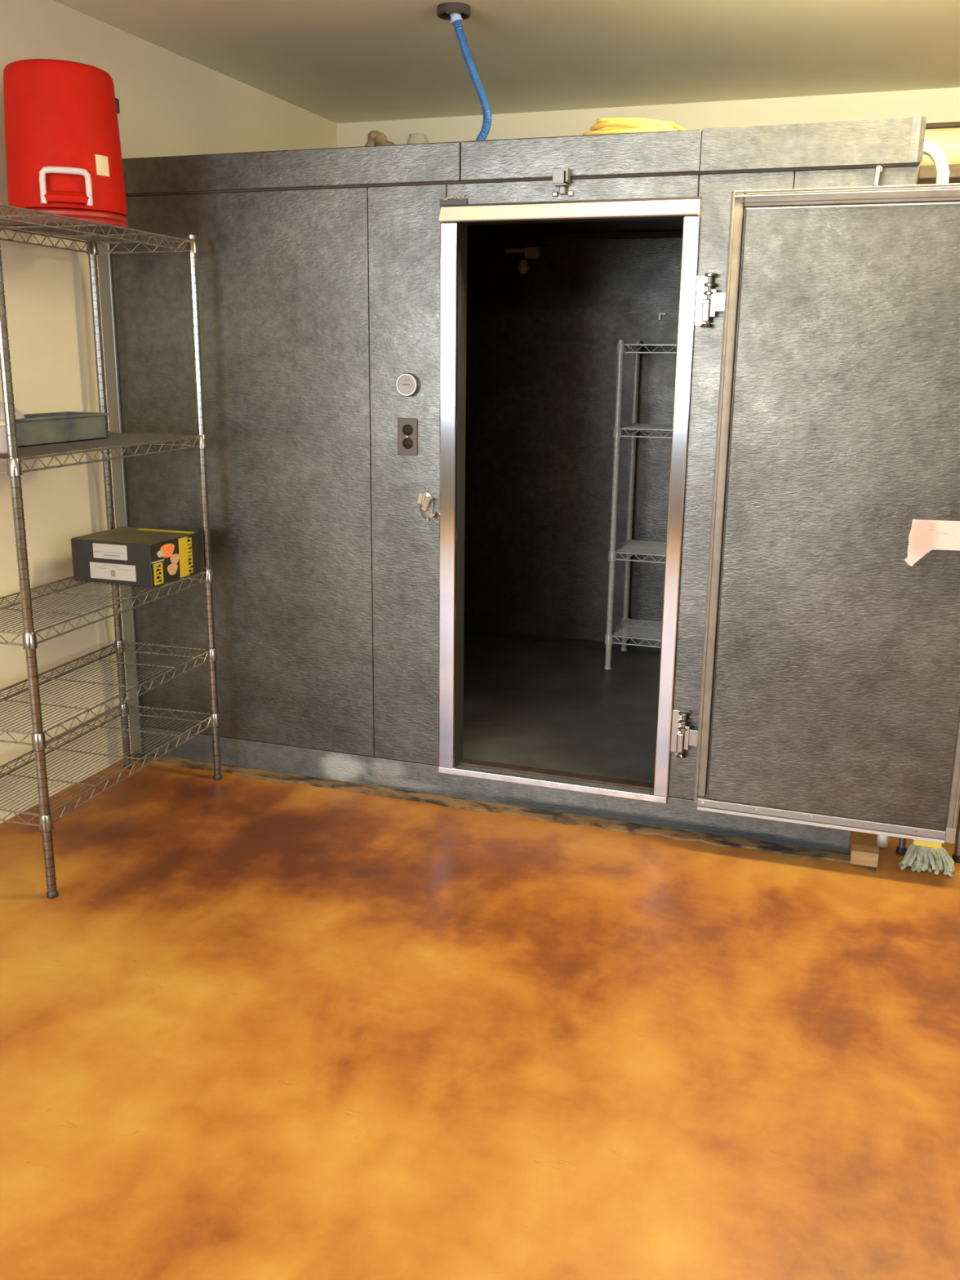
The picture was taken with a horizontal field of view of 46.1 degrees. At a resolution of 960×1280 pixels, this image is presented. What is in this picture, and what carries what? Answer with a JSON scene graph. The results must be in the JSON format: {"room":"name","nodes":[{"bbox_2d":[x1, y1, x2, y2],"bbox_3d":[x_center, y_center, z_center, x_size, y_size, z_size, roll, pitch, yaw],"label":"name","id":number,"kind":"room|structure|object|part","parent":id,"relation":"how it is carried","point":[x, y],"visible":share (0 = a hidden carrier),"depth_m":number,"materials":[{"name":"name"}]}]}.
{"room":"storage room","nodes":[
{"label":"storage room","id":0,"kind":"room"},
{"bbox_2d":[0,0,337,823],"bbox_3d":[-1.496,-0.656,3.363,0.120,2.462,4.900,5,15,18],"label":"wall","id":1,"kind":"structure","parent":0,"point":[171,104],"depth_m":3.67,"materials":[{"name":"beige paint"}]},
{"bbox_2d":[97,237,143,754],"bbox_3d":[-1.244,-0.544,3.893,0.045,1.990,0.013,5,15,18],"label":"trim","id":2,"kind":"structure","parent":1,"relation":"attached to","point":[104,262],"depth_m":3.84,"materials":[{"name":"silver metal"}]},
{"bbox_2d":[130,752,876,871],"bbox_3d":[-0.062,0.541,3.705,2.585,0.007,0.088,5,15,18],"label":"trim","id":3,"kind":"structure","parent":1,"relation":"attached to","point":[722,841],"depth_m":3.65,"materials":[{"name":"grey metal"}]},
{"bbox_2d":[849,843,879,867],"bbox_3d":[1.126,0.631,3.303,0.076,0.042,0.054,5,15,18],"label":"wood block","id":4,"kind":"object","parent":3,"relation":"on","point":[860,855],"visible":1,"depth_m":3.28,"materials":[{"name":"brown wood"}]},
{"bbox_2d":[0,759,959,1279],"bbox_3d":[-0.749,1.126,1.581,8.400,0.100,8.500,5,15,18],"label":"floor","id":5,"kind":"structure","parent":0,"point":[251,1028],"depth_m":2.40,"materials":[{"name":"concrete"}]},
{"bbox_2d":[0,203,222,897],"bbox_3d":[-1.194,-0.291,3.312,0.391,1.787,0.951,5,15,15],"label":"wire shelving unit","id":6,"kind":"object","parent":5,"relation":"on","point":[14,458],"visible":0.91,"depth_m":3.34,"materials":[{"name":"silver metal"}]},
{"bbox_2d":[0,418,7,453],"bbox_3d":[-1.265,-0.523,2.901,0.126,0.083,0.126,5,15,18],"label":"tub","id":7,"kind":"object","parent":6,"relation":"on","point":[3,449],"visible":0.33,"depth_m":2.87,"materials":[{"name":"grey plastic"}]},
{"bbox_3d":[-1.265,-0.558,2.892,0.126,0.012,0.126,5,15,18],"label":"lid","id":8,"kind":"part","parent":7,"relation":"part of","materials":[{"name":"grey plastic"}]},
{"bbox_3d":[-1.148,-0.180,2.836,0.025,1.769,0.025,5,15,15],"label":"post","id":9,"kind":"part","parent":6,"relation":"part of","materials":[{"name":"silver metal"}]},
{"bbox_2d":[15,411,108,447],"bbox_3d":[-1.272,-0.610,3.256,0.152,0.076,0.440,5,15,18],"label":"storage bin","id":10,"kind":"object","parent":6,"relation":"on","point":[51,428],"visible":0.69,"depth_m":3.26,"materials":[{"name":"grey plastic"}]},
{"bbox_2d":[0,400,25,419],"bbox_3d":[-1.340,-0.621,3.045,0.206,0.046,0.206,5,15,18],"label":"bowl","id":11,"kind":"object","parent":10,"relation":"on","point":[19,415],"visible":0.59,"depth_m":3.03,"materials":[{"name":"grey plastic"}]},
{"bbox_2d":[3,58,128,233],"bbox_3d":[-1.165,-1.367,3.147,0.319,0.414,0.336,5,15,18],"label":"cooler","id":12,"kind":"object","parent":6,"relation":"on","point":[64,153],"visible":0.86,"depth_m":3.03,"materials":[{"name":"red plastic"}]},
{"bbox_3d":[-1.112,-1.219,3.029,0.109,0.093,0.086,5,15,18],"label":"handle","id":13,"kind":"part","parent":12,"relation":"part of","materials":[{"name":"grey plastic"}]},
{"bbox_3d":[-1.114,-1.194,3.040,0.119,0.034,0.044,-4,15,-18],"label":"handle mount","id":14,"kind":"part","parent":12,"relation":"part of","materials":[{"name":"red plastic"}]},
{"bbox_3d":[-1.165,-1.186,3.201,0.319,0.036,0.319,5,15,18],"label":"lid","id":15,"kind":"part","parent":12,"relation":"part of","materials":[{"name":"red plastic"}]},
{"bbox_3d":[-1.184,-1.123,3.101,0.360,0.037,0.920,5,15,15],"label":"shelf","id":16,"kind":"part","parent":6,"relation":"part of","materials":[{"name":"silver metal"}]},
{"bbox_3d":[-1.191,-0.547,3.247,0.360,0.037,0.920,5,15,15],"label":"shelf","id":17,"kind":"part","parent":6,"relation":"part of","materials":[{"name":"silver metal"}]},
{"bbox_3d":[-1.196,-0.121,3.355,0.360,0.037,0.920,5,15,15],"label":"shelf","id":18,"kind":"part","parent":6,"relation":"part of","materials":[{"name":"silver metal"}]},
{"bbox_3d":[-1.200,0.141,3.421,0.360,0.037,0.920,5,15,15],"label":"shelf","id":19,"kind":"part","parent":6,"relation":"part of","materials":[{"name":"silver metal"}]},
{"bbox_3d":[-1.202,0.362,3.477,0.360,0.037,0.920,5,15,15],"label":"shelf","id":20,"kind":"part","parent":6,"relation":"part of","materials":[{"name":"silver metal"}]},
{"bbox_3d":[-1.240,-0.421,3.783,0.025,1.769,0.025,5,15,15],"label":"post","id":21,"kind":"part","parent":6,"relation":"part of","materials":[{"name":"silver metal"}]},
{"bbox_2d":[71,526,200,587],"bbox_3d":[-1.091,-0.269,3.589,0.290,0.135,0.269,5,15,18],"label":"carton","id":22,"kind":"object","parent":6,"relation":"on","point":[152,557],"visible":1,"depth_m":3.49,"materials":[{"name":"black cardboard"}]},
{"bbox_2d":[153,561,163,585],"bbox_3d":[-0.987,-0.204,3.462,0.001,0.066,0.046,5,15,18],"label":"print","id":23,"kind":"object","parent":22,"relation":"attached to","point":[157,566],"depth_m":3.46,"materials":[{"name":"black"}]},
{"bbox_2d":[156,550,163,557],"bbox_3d":[-0.981,-0.264,3.462,0.001,0.021,0.034,5,15,18],"label":"picture","id":24,"kind":"object","parent":22,"relation":"on","point":[159,553],"depth_m":3.46,"materials":[{"name":"beige paper"}]},
{"bbox_2d":[160,543,174,557],"bbox_3d":[-0.969,-0.277,3.495,0.001,0.042,0.076,5,15,18],"label":"picture","id":25,"kind":"object","parent":22,"relation":"on","point":[166,550],"depth_m":3.49,"materials":[{"name":"orange paper"}]},
{"bbox_2d":[167,563,177,574],"bbox_3d":[-0.962,-0.222,3.531,0.001,0.035,0.055,5,15,18],"label":"picture","id":26,"kind":"object","parent":22,"relation":"attached to","point":[172,568],"depth_m":3.53,"materials":[{"name":"brown"}]},
{"bbox_2d":[169,553,179,563],"bbox_3d":[-0.957,-0.254,3.537,0.001,0.032,0.051,5,15,18],"label":"picture","id":27,"kind":"object","parent":22,"relation":"on","point":[174,557],"depth_m":3.54,"materials":[{"name":"brown"}]},
{"bbox_2d":[177,536,189,577],"bbox_3d":[-0.941,-0.263,3.584,0.001,0.125,0.050,5,15,18],"label":"print","id":28,"kind":"object","parent":22,"relation":"attached to","point":[183,541],"depth_m":3.58,"materials":[{"name":"yellow paper"}]},
{"bbox_2d":[186,537,193,573],"bbox_3d":[-0.929,-0.271,3.616,0.002,0.114,0.023,5,15,18],"label":"print","id":29,"kind":"object","parent":22,"relation":"attached to","point":[189,540],"depth_m":3.62,"materials":[{"name":"black"}]},
{"bbox_3d":[-0.898,-0.393,3.690,0.025,1.769,0.025,5,15,15],"label":"post","id":30,"kind":"part","parent":6,"relation":"part of","materials":[{"name":"silver metal"}]},
{"bbox_2d":[110,115,959,853],"bbox_3d":[0.333,-0.668,4.204,2.762,2.106,1.913,5,15,18],"label":"cooler","id":31,"kind":"object","parent":5,"relation":"on","point":[409,359],"depth_m":3.51,"materials":[{"name":"metal"}]},
{"bbox_3d":[-0.782,-0.531,3.782,0.941,1.810,0.075,5,15,18],"label":"wall panel","id":32,"kind":"part","parent":31,"relation":"part of","materials":[{"name":"metal"}]},
{"bbox_2d":[364,130,394,146],"bbox_3d":[-0.298,-1.551,3.536,0.142,0.088,0.045,4,15,13],"label":"foam sleeve","id":33,"kind":"object","parent":31,"relation":"on","point":[375,138],"visible":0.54,"depth_m":3.52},
{"bbox_3d":[-0.217,-0.477,3.595,0.252,1.810,0.075,5,15,18],"label":"wall panel","id":34,"kind":"part","parent":31,"relation":"part of","materials":[{"name":"metal"}]},
{"bbox_2d":[397,417,417,455],"bbox_3d":[-0.226,-0.633,3.515,0.066,0.115,0.006,5,15,18],"label":"power outlet","id":35,"kind":"object","parent":31,"relation":"attached to","point":[407,428],"depth_m":3.51,"materials":[{"name":"brown metal"}]},
{"bbox_2d":[402,437,413,448],"bbox_3d":[-0.225,-0.614,3.517,0.034,0.034,0.010,5,15,18],"label":"socket","id":36,"kind":"object","parent":31,"relation":"attached to","point":[407,442],"depth_m":3.51,"materials":[{"name":"black plastic"}]},
{"bbox_2d":[402,424,413,435],"bbox_3d":[-0.224,-0.653,3.507,0.034,0.034,0.010,5,15,18],"label":"socket","id":37,"kind":"object","parent":31,"relation":"attached to","point":[407,429],"depth_m":3.50,"materials":[{"name":"black plastic"}]},
{"bbox_2d":[406,133,428,144],"bbox_3d":[-0.193,-1.535,3.500,0.080,0.067,0.080,5,15,18],"label":"plastic cup","id":38,"kind":"object","parent":31,"relation":"on","point":[415,138],"visible":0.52,"depth_m":3.47,"materials":[{"name":"beige plastic"}]},
{"bbox_3d":[-0.062,0.468,3.776,2.487,0.104,0.073,5,15,18],"label":"kick panel","id":39,"kind":"part","parent":31,"relation":"part of","materials":[{"name":"metal"}]},
{"bbox_3d":[0.191,-1.644,4.972,0.048,0.059,0.048,5,15,18],"label":"bulb","id":40,"kind":"part","parent":31,"relation":"part of","materials":[{"name":"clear glass"}]},
{"bbox_3d":[0.227,0.461,3.644,0.760,0.022,0.039,5,15,18],"label":"sill","id":41,"kind":"part","parent":31,"relation":"part of","materials":[{"name":"metal"}]},
{"bbox_3d":[0.220,0.266,4.571,2.338,0.114,1.660,5,15,18],"label":"floor panel","id":42,"kind":"part","parent":31,"relation":"part of","materials":[{"name":"grey metal"}]},
{"bbox_3d":[0.234,-0.370,3.414,0.761,1.704,0.013,5,15,18],"label":"door frame","id":43,"kind":"part","parent":31,"relation":"part of","materials":[{"name":"silver metal"}]},
{"bbox_3d":[0.260,-1.271,3.228,0.734,0.080,0.075,5,15,18],"label":"wall panel","id":44,"kind":"part","parent":31,"relation":"part of","materials":[{"name":"metal"}]},
{"bbox_3d":[0.507,-0.816,5.126,2.488,1.945,0.040,5,15,18],"label":"panel","id":45,"kind":"part","parent":31,"relation":"part of","materials":[{"name":"metal"}]},
{"bbox_3d":[0.249,-1.609,4.115,2.488,0.080,1.700,5,15,18],"label":"roof panel","id":46,"kind":"part","parent":31,"relation":"part of","materials":[{"name":"metal"}]},
{"bbox_3d":[0.485,-1.476,3.272,0.396,0.078,0.208,5,15,18],"label":"rope coil","id":47,"kind":"part","parent":31,"relation":"part of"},
{"bbox_2d":[604,339,676,670],"bbox_3d":[1.051,-0.542,4.745,0.951,1.385,0.376,5,15,18],"label":"wire shelving unit","id":48,"kind":"object","parent":31,"relation":"on","point":[634,427],"visible":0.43,"depth_m":4.84,"materials":[{"name":"grey metal"}]},
{"bbox_3d":[0.564,-0.553,4.730,0.025,1.367,0.025,5,15,18],"label":"post","id":49,"kind":"part","parent":48,"relation":"part of","materials":[{"name":"grey metal"}]},
{"bbox_3d":[0.674,-0.631,5.042,0.025,1.367,0.025,5,15,18],"label":"post","id":50,"kind":"part","parent":48,"relation":"part of","materials":[{"name":"grey metal"}]},
{"bbox_3d":[1.045,-0.002,4.882,0.920,0.037,0.345,5,15,18],"label":"shelf","id":51,"kind":"part","parent":48,"relation":"part of","materials":[{"name":"grey metal"}]},
{"bbox_3d":[1.049,-0.356,4.792,0.920,0.037,0.345,5,15,18],"label":"shelf","id":52,"kind":"part","parent":48,"relation":"part of","materials":[{"name":"grey metal"}]},
{"bbox_3d":[1.055,-0.855,4.666,0.920,0.037,0.345,5,15,18],"label":"shelf","id":53,"kind":"part","parent":48,"relation":"part of","materials":[{"name":"grey metal"}]},
{"bbox_3d":[1.059,-1.180,4.584,0.920,0.037,0.345,5,15,18],"label":"shelf","id":54,"kind":"part","parent":48,"relation":"part of","materials":[{"name":"grey metal"}]},
{"bbox_3d":[0.717,-0.388,3.286,0.251,1.810,0.075,5,15,18],"label":"wall panel","id":55,"kind":"part","parent":31,"relation":"part of","materials":[{"name":"metal"}]},
{"bbox_3d":[1.005,-0.323,3.083,0.728,1.711,0.068,5,15,18],"label":"door","id":56,"kind":"part","parent":31,"relation":"part of","materials":[{"name":"metal"}]},
{"bbox_3d":[0.995,-0.299,3.041,0.657,1.643,0.028,5,15,18],"label":"panel","id":57,"kind":"part","parent":31,"relation":"part of","materials":[{"name":"grey metal"}]},
{"bbox_3d":[0.981,-0.362,3.199,0.305,1.810,0.075,5,15,18],"label":"wall panel","id":58,"kind":"part","parent":31,"relation":"part of","materials":[{"name":"metal"}]},
{"bbox_3d":[1.018,-1.186,2.892,0.015,0.057,0.042,7,15,22],"label":"rod","id":59,"kind":"part","parent":31,"relation":"part of","materials":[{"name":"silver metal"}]},
{"bbox_2d":[876,141,949,848],"bbox_3d":[1.231,-0.380,3.289,0.092,2.028,0.232,4,15,12],"label":"drain pipe","id":60,"kind":"object","parent":31,"relation":"attached to","point":[932,150],"visible":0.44,"depth_m":3.13,"materials":[{"name":"beige plastic"}]},
{"bbox_3d":[1.218,-0.251,2.957,0.189,0.128,0.001,5,15,18],"label":"paper strip","id":61,"kind":"part","parent":31,"relation":"part of","materials":[{"name":"paper"}]},
{"bbox_2d":[898,839,955,877],"bbox_3d":[1.312,0.009,3.132,0.152,1.349,0.120,5,15,18],"label":"mop","id":62,"kind":"object","parent":5,"relation":"on","point":[920,855],"visible":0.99,"depth_m":3.27,"materials":[{"name":"beige fabric"}]},
{"bbox_2d":[895,806,959,862],"bbox_3d":[1.375,0.209,3.344,0.188,0.860,0.217,5,15,18],"label":"stand","id":63,"kind":"object","parent":5,"relation":"on","point":[901,849],"visible":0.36,"depth_m":3.33,"materials":[{"name":"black metal"}]},
{"bbox_3d":[1.271,0.225,3.284,0.021,0.842,0.020,5,15,18],"label":"leg","id":64,"kind":"part","parent":63,"relation":"part of","materials":[{"name":"silver metal"}]},
{"bbox_3d":[1.418,0.239,3.235,0.021,0.842,0.020,5,15,18],"label":"leg","id":65,"kind":"part","parent":63,"relation":"part of","materials":[{"name":"silver metal"}]},
{"bbox_2d":[53,0,959,123],"bbox_3d":[-0.719,-1.358,0.952,8.400,0.100,8.500,5,15,18],"label":"ceiling","id":66,"kind":"structure","parent":0,"point":[337,61],"depth_m":3.88,"materials":[{"name":"beige paint"}]},
{"bbox_2d":[436,2,470,20],"bbox_3d":[-0.080,-1.911,3.434,0.104,0.029,0.104,5,15,18],"label":"junction box","id":67,"kind":"object","parent":66,"relation":"attached to","point":[444,10],"visible":0.7,"depth_m":3.40,"materials":[{"name":"brown metal"}]},
{"bbox_2d":[449,12,491,140],"bbox_3d":[-0.029,-1.707,3.462,0.140,0.425,0.038,7,15,22],"label":"conduit","id":68,"kind":"object","parent":67,"relation":"attached to","point":[455,17],"visible":0.87,"depth_m":3.44,"materials":[{"name":"blue plastic"}]},
{"bbox_2d":[336,87,959,183],"bbox_3d":[1.928,-0.954,4.702,5.665,2.462,0.120,5,15,18],"label":"wall","id":69,"kind":"structure","parent":0,"point":[940,104],"depth_m":4.69,"materials":[{"name":"beige paint"}]},
{"bbox_2d":[915,164,959,184],"bbox_3d":[2.243,-1.583,4.129,1.225,0.269,0.440,5,15,18],"label":"wall shelf","id":70,"kind":"object","parent":69,"relation":"attached to","point":[926,174],"visible":0.45,"depth_m":4.08,"materials":[{"name":"brown wood"}]},
{"bbox_2d":[920,127,959,165],"bbox_3d":[2.150,-1.772,4.028,1.072,0.144,0.144,5,15,18],"label":"roll","id":71,"kind":"object","parent":70,"relation":"on","point":[948,140],"visible":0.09,"depth_m":4.11,"materials":[{"name":"beige"}]},
{"bbox_2d":[925,121,959,128],"bbox_3d":[2.447,-1.945,4.187,1.540,0.023,0.022,5,15,18],"label":"pipe","id":72,"kind":"object","parent":69,"relation":"attached to","point":[953,124],"visible":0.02,"depth_m":4.39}
]}

